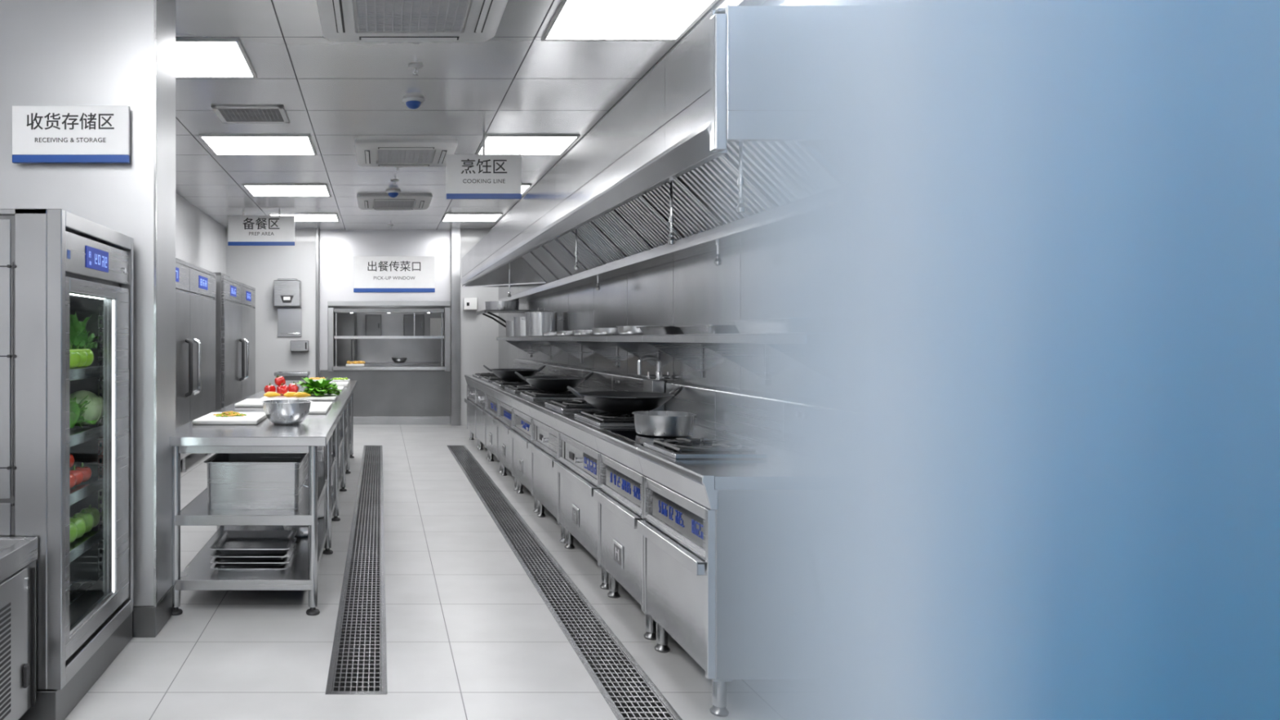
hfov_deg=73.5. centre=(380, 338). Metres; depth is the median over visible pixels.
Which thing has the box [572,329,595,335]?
dish
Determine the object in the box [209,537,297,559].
steel tray
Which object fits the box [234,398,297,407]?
cutting board
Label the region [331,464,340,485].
stock pot
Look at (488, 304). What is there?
stock pot
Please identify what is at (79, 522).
bell pepper
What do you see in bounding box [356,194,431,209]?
air conditioner
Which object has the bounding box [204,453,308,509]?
bin
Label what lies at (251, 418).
cutting board
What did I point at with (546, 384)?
wok
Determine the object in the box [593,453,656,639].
range
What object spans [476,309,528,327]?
wall shelf
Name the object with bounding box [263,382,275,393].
pepper
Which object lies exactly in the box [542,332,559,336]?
dish
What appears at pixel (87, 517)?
bell pepper
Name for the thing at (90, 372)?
shelf
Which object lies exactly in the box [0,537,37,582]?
countertop
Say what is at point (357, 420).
baseboard
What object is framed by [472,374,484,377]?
tray
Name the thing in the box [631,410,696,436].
saucepot
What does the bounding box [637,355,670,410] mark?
faucet
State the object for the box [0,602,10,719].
grille
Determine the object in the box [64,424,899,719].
floor
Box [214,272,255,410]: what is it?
fridge
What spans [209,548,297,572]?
steel tray
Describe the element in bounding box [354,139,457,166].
air conditioner
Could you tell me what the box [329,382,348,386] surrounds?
cutting board
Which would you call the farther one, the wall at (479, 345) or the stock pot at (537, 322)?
the wall at (479, 345)
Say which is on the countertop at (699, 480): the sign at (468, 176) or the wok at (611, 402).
the wok at (611, 402)
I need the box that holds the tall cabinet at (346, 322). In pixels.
[334,312,356,365]
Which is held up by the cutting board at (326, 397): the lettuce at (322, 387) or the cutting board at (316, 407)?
the lettuce at (322, 387)
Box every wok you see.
[483,364,546,381]
[515,371,593,391]
[567,386,683,413]
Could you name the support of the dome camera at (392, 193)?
attached to the ceiling
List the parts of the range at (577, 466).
leg, knob, control panel, door, leg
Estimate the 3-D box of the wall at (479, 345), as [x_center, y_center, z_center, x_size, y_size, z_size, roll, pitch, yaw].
[1.550,-0.180,12.400,0.700,3.000,0.300,0,0,0]
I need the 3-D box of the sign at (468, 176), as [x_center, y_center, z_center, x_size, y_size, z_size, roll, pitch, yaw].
[0.840,-1.409,6.529,0.610,0.541,0.023,0,0,0]
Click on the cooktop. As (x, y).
(630, 434)
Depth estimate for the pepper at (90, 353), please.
3.18 m
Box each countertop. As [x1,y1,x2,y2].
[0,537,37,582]
[464,372,901,510]
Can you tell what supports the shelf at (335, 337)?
attached to the window
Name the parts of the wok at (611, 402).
handle, handle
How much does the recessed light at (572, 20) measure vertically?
0.014 m
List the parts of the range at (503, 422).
leg, control panel, door, leg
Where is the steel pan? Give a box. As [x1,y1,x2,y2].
[317,446,324,461]
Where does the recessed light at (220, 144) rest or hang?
in the ceiling
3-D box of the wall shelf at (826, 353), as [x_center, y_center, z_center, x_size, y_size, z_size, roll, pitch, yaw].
[1.623,0.082,6.400,0.347,0.270,7.298,0,0,0]
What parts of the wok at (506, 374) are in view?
handle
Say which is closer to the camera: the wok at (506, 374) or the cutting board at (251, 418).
the cutting board at (251, 418)
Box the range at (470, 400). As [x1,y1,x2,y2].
[464,383,479,448]
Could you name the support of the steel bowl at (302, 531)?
on the prep table
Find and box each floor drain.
[324,445,386,694]
[447,445,682,719]
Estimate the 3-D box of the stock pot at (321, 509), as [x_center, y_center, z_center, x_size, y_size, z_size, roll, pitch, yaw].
[-0.460,1.057,5.250,0.299,0.191,0.236,0,0,0]
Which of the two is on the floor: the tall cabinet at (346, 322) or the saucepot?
the tall cabinet at (346, 322)
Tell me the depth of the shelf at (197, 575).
3.96 m
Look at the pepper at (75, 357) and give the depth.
3.03 m
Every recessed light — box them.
[175,38,257,78]
[198,134,316,155]
[242,183,331,196]
[268,213,339,221]
[441,213,503,221]
[475,134,580,155]
[521,183,532,195]
[541,0,718,40]
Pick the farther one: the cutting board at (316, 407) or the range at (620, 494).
the cutting board at (316, 407)
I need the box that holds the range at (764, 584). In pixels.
[637,476,883,717]
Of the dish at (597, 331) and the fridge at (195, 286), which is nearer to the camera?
the dish at (597, 331)
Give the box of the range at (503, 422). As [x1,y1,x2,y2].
[493,400,517,490]
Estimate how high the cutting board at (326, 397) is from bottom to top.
0.020 m
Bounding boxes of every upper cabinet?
[365,314,381,336]
[403,314,424,336]
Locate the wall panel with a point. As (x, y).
(377, 393)
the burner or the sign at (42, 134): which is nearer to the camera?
the sign at (42, 134)
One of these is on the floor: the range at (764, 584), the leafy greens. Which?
the range at (764, 584)
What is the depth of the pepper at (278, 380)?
6.21 m
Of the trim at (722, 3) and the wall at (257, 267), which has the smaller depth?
the trim at (722, 3)
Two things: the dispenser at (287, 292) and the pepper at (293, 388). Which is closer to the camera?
the pepper at (293, 388)
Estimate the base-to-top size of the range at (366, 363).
0.880 m
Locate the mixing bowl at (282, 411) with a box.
[261,399,311,424]
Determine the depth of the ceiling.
5.61 m
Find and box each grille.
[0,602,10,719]
[355,0,469,31]
[373,200,414,208]
[377,149,434,163]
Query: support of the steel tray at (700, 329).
on the wall shelf at (826, 353)
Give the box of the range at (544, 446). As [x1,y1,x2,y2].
[528,417,565,543]
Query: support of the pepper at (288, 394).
on the cutting board at (326, 397)
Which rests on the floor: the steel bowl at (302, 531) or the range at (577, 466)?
the range at (577, 466)
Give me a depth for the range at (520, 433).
6.48 m
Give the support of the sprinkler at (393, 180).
attached to the ceiling
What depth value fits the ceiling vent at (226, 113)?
5.98 m
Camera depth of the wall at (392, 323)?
15.40 m
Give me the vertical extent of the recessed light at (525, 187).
0.014 m
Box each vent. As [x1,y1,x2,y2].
[210,105,289,123]
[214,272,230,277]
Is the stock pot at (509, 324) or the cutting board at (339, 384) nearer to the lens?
the cutting board at (339, 384)
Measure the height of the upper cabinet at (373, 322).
0.420 m
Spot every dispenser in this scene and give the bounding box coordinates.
[273,278,302,306]
[290,340,309,351]
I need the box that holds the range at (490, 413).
[482,393,502,473]
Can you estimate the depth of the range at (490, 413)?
8.30 m
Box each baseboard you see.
[132,586,173,637]
[353,416,450,424]
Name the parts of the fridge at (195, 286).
header panel, door, leg, handle, case frame, handle, header panel, door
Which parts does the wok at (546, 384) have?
handle, handle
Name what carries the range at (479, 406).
on the floor
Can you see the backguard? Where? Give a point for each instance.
(864, 438)
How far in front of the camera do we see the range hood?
3.11 m
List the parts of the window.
lamp rail, sill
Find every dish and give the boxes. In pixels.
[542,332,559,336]
[555,330,574,336]
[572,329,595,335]
[591,328,622,335]
[617,325,657,334]
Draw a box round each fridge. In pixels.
[0,208,133,719]
[175,257,215,472]
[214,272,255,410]
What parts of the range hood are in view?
closure panel, panel, corner post, panel, panel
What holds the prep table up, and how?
on the floor
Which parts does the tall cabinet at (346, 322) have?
handle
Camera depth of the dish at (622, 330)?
4.85 m
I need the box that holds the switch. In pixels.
[568,451,573,460]
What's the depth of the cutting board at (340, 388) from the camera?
7.31 m
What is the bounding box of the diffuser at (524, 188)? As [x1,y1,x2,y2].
[521,185,529,193]
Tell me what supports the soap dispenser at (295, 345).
attached to the wall at (257, 267)
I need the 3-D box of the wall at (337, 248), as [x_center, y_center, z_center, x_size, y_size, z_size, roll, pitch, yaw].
[0.110,-0.180,12.475,2.180,3.000,0.150,0,0,0]
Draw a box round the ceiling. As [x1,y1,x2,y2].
[175,0,720,230]
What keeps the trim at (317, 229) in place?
attached to the wall at (337, 248)
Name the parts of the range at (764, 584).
leg, handle, door, control panel, leg, leg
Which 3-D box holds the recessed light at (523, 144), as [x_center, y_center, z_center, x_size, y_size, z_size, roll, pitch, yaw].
[1.252,-1.673,6.945,0.779,0.014,0.674,0,0,0]
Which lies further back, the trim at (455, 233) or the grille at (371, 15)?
the trim at (455, 233)
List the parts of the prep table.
leg, leg, leg, leg, leg, leg, leg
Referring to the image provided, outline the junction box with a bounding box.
[462,297,477,310]
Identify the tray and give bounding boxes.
[209,530,297,554]
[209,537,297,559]
[209,542,297,565]
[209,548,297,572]
[346,360,364,366]
[346,364,364,366]
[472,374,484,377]
[636,325,683,334]
[675,324,739,333]
[728,317,855,333]
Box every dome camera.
[386,189,400,197]
[402,95,424,109]
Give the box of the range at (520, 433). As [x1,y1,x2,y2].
[508,407,537,513]
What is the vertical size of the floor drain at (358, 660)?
0.100 m
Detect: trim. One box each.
[153,0,156,607]
[315,228,319,377]
[450,228,460,426]
[540,0,766,180]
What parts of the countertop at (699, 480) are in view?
gas burner, gas burner, gas burner, gas burner, gas burner, gas burner, gas burner, gas burner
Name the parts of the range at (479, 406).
leg, control panel, door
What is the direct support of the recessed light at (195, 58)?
in the ceiling
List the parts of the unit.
panel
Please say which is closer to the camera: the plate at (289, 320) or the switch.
the switch
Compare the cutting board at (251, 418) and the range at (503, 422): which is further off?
the range at (503, 422)
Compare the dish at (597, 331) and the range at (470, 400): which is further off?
the range at (470, 400)
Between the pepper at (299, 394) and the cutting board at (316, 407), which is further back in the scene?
the pepper at (299, 394)
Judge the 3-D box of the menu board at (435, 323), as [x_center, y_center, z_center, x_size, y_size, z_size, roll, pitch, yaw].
[1.185,-0.220,15.384,0.470,0.360,0.028,0,0,0]
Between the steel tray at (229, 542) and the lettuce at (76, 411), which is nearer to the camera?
the lettuce at (76, 411)
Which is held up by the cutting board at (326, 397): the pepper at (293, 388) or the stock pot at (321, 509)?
the pepper at (293, 388)
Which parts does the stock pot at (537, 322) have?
lid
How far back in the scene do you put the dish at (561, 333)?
6.66 m
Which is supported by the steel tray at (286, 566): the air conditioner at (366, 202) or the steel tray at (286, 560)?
the steel tray at (286, 560)
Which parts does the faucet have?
spout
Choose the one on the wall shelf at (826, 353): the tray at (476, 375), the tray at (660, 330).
the tray at (660, 330)
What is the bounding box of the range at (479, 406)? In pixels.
[472,388,488,459]
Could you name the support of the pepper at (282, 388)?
on the cutting board at (326, 397)
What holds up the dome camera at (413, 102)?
attached to the ceiling
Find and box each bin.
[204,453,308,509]
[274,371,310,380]
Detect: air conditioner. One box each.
[315,0,507,42]
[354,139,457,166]
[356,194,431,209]
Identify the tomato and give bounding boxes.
[70,453,74,467]
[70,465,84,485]
[70,473,75,488]
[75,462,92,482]
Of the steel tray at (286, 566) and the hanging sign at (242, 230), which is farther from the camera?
the hanging sign at (242, 230)
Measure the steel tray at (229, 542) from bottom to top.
0.033 m
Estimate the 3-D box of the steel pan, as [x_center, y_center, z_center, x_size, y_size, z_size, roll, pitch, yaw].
[-0.600,0.769,5.720,0.488,0.150,0.428,0,0,0]
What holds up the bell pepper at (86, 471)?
on the fridge at (55, 264)
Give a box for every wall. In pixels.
[175,192,226,274]
[226,228,315,393]
[319,230,450,377]
[356,312,443,361]
[460,228,498,425]
[498,0,1279,719]
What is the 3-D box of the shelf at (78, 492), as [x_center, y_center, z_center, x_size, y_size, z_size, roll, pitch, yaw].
[-1.452,0.605,3.110,0.575,0.044,0.640,0,0,0]
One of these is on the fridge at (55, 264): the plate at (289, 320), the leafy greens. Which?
the leafy greens
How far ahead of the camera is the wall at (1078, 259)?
2.14 m
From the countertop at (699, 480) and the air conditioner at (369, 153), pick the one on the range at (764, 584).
the countertop at (699, 480)
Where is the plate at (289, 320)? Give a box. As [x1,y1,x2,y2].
[277,308,302,336]
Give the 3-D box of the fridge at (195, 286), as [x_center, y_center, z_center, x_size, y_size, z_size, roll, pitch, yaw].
[-2.076,0.258,7.985,0.507,2.125,2.570,0,0,0]
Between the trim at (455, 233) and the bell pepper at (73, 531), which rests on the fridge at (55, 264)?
the bell pepper at (73, 531)
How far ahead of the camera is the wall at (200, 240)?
10.40 m
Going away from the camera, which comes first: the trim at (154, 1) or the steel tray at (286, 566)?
the trim at (154, 1)
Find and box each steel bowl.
[283,521,319,537]
[391,357,406,362]
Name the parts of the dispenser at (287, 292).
label plate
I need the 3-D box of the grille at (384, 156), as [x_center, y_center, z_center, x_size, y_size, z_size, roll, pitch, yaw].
[0.220,-1.640,7.218,0.486,0.012,0.524,0,0,0]
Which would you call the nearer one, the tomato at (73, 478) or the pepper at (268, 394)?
the tomato at (73, 478)
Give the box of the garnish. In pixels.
[213,410,246,417]
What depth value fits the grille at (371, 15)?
4.07 m
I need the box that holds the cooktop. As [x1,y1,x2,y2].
[603,428,761,444]
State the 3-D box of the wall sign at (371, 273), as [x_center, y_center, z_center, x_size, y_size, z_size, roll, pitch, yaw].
[0.212,-0.997,12.387,1.251,0.554,0.023,0,0,0]
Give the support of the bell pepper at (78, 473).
on the fridge at (55, 264)
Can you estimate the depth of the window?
12.35 m
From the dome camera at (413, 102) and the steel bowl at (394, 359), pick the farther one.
the steel bowl at (394, 359)
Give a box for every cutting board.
[192,412,266,424]
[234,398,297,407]
[261,394,338,400]
[308,401,332,413]
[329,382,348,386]
[331,386,344,390]
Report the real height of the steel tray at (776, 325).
0.055 m
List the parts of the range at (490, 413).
leg, door, control panel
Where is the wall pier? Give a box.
[0,0,175,606]
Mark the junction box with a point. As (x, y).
(468, 304)
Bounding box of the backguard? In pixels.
[512,358,897,475]
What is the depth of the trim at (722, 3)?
3.92 m
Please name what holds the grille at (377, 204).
attached to the air conditioner at (366, 202)
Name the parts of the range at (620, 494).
leg, handle, door, control panel, leg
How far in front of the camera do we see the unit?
2.54 m
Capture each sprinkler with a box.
[390,179,398,186]
[408,62,422,75]
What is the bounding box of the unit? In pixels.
[0,537,37,719]
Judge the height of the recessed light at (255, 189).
0.014 m
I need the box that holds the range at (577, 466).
[553,431,608,589]
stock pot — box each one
[317,492,333,518]
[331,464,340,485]
[484,301,519,309]
[506,320,519,337]
[512,316,525,336]
[521,307,560,336]
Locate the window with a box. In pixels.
[328,301,450,371]
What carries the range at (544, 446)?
on the floor
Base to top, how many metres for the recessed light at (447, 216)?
0.014 m
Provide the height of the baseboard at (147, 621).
0.135 m
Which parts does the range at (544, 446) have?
leg, door, control panel, leg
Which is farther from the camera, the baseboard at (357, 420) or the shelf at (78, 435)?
the baseboard at (357, 420)
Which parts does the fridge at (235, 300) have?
header panel, door, handle, handle, header panel, door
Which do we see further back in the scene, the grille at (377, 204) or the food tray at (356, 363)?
the food tray at (356, 363)
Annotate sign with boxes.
[12,105,129,163]
[227,211,294,245]
[353,256,435,292]
[446,132,521,199]
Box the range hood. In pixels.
[460,4,908,302]
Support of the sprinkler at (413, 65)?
attached to the ceiling
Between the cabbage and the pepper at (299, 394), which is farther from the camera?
the pepper at (299, 394)
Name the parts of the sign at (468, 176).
rod, panel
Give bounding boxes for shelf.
[70,365,103,380]
[70,424,103,447]
[70,476,103,505]
[70,527,103,562]
[175,415,351,525]
[175,443,351,590]
[333,336,444,338]
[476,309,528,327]
[496,323,905,395]
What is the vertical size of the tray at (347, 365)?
0.034 m
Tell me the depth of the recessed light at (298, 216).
10.96 m
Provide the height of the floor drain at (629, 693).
0.100 m
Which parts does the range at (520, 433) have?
leg, door, control panel, leg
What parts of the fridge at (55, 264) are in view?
panel, header panel, door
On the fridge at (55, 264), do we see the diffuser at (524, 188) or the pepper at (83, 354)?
the pepper at (83, 354)
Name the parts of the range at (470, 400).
door, control panel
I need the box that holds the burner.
[480,377,496,382]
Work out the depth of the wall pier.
3.56 m
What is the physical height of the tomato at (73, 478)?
0.079 m
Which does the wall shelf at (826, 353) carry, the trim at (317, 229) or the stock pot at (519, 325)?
the stock pot at (519, 325)
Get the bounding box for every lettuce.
[70,395,96,427]
[297,377,341,395]
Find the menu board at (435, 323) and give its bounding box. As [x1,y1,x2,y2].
[430,318,443,336]
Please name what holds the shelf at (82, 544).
attached to the fridge at (55, 264)
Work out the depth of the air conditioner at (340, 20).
4.13 m
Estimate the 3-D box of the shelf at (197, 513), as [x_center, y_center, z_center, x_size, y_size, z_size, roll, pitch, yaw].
[-0.655,0.868,6.386,0.662,0.050,5.087,0,0,0]
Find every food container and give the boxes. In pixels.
[309,377,326,381]
[330,377,350,384]
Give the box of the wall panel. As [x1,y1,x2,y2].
[320,369,450,416]
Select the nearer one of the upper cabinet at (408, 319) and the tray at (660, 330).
the tray at (660, 330)
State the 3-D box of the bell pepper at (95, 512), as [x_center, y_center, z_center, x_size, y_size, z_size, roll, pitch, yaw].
[-1.225,0.747,3.385,0.090,0.098,0.083,0,0,0]
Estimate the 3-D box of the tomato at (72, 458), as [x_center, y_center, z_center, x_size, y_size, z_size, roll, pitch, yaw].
[-1.258,0.480,3.200,0.076,0.079,0.075,0,0,22]
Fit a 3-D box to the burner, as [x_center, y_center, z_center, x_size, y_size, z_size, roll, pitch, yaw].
[1.420,0.464,9.150,0.480,0.020,0.560,0,0,0]
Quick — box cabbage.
[70,390,103,426]
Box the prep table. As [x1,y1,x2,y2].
[168,380,357,615]
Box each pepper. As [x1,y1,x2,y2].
[70,344,80,368]
[74,344,87,367]
[81,344,93,366]
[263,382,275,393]
[263,391,282,397]
[274,374,285,386]
[276,383,287,395]
[283,391,296,397]
[288,382,298,392]
[293,391,312,397]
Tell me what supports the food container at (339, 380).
on the prep table
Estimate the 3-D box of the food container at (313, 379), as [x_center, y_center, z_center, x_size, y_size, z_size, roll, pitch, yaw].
[-0.660,0.430,8.350,0.180,0.065,0.180,0,0,0]
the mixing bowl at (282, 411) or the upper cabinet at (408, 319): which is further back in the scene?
the upper cabinet at (408, 319)
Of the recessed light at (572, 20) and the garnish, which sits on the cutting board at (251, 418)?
the garnish
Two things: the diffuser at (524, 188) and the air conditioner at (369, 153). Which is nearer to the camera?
the air conditioner at (369, 153)
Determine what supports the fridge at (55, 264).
on the floor

